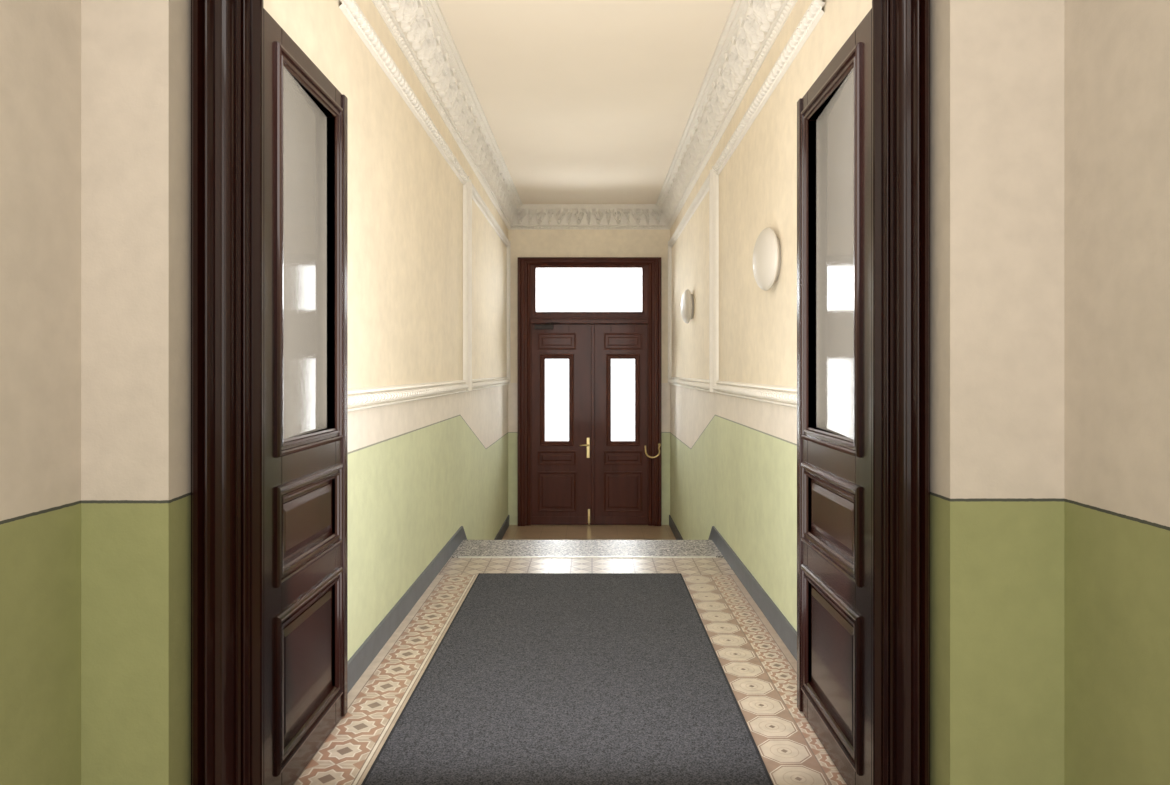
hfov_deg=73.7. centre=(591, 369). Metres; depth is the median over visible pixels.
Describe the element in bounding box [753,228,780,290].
wall lamp
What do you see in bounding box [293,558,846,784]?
floor
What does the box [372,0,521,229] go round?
trim
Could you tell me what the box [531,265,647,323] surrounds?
window
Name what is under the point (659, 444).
hook
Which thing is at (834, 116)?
door
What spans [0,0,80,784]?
wall
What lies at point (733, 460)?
wall
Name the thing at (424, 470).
wall
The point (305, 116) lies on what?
door
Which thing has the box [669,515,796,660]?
baseboard
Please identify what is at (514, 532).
floor
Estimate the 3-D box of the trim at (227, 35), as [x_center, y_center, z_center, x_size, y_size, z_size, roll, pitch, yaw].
[-0.090,-0.340,2.261,2.124,3.400,0.098,0,0,0]
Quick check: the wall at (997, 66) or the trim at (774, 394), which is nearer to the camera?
the wall at (997, 66)
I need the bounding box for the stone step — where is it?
[451,540,723,557]
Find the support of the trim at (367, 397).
attached to the wall at (424, 470)
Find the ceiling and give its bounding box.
[437,0,733,203]
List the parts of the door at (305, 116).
glass pane, panel, panel, glazing moulding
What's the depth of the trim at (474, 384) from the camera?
7.32 m
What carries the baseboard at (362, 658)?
attached to the wall at (424, 470)
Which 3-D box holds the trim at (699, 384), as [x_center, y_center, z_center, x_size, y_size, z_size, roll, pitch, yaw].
[0.948,-0.705,7.880,0.042,1.770,3.440,0,0,0]
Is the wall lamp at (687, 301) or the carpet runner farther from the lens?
the wall lamp at (687, 301)
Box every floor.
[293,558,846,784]
[502,525,675,539]
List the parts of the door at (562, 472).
panel, panel, panel, glazing moulding, handle plate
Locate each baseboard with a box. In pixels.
[348,515,508,692]
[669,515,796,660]
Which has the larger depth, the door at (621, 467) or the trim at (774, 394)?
the door at (621, 467)
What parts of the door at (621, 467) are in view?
panel, panel, panel, glazing moulding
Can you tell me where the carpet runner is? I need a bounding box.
[361,573,773,784]
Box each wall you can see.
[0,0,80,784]
[81,0,1063,784]
[263,0,507,659]
[508,230,669,524]
[670,0,871,630]
[1064,0,1169,784]
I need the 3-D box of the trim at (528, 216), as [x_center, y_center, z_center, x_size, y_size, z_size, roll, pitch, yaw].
[-0.035,-1.881,9.593,2.010,0.275,0.194,0,0,0]
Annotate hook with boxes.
[644,443,660,457]
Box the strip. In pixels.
[458,556,715,557]
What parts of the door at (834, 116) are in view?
panel, panel, glazing moulding, glass pane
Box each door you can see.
[263,8,347,784]
[531,322,594,524]
[595,324,647,524]
[797,8,871,784]
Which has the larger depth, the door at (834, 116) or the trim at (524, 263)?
the trim at (524, 263)
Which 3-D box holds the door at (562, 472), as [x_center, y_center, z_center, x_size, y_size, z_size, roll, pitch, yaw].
[-0.361,0.666,9.646,0.790,2.508,0.148,0,0,0]
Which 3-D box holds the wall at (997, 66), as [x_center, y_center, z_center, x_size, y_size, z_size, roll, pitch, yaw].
[-0.050,-0.440,2.205,3.100,3.800,0.210,0,0,0]
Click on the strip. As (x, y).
(458, 556)
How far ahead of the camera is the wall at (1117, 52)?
1.92 m
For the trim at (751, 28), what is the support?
attached to the wall at (733, 460)
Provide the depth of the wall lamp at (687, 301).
7.45 m
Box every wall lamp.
[681,289,693,323]
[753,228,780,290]
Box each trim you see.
[191,0,929,784]
[339,0,468,411]
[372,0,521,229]
[467,179,509,391]
[509,204,668,229]
[518,257,660,525]
[656,0,797,229]
[668,170,713,392]
[712,0,824,407]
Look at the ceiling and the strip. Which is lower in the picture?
the strip
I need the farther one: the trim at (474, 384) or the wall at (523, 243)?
the wall at (523, 243)

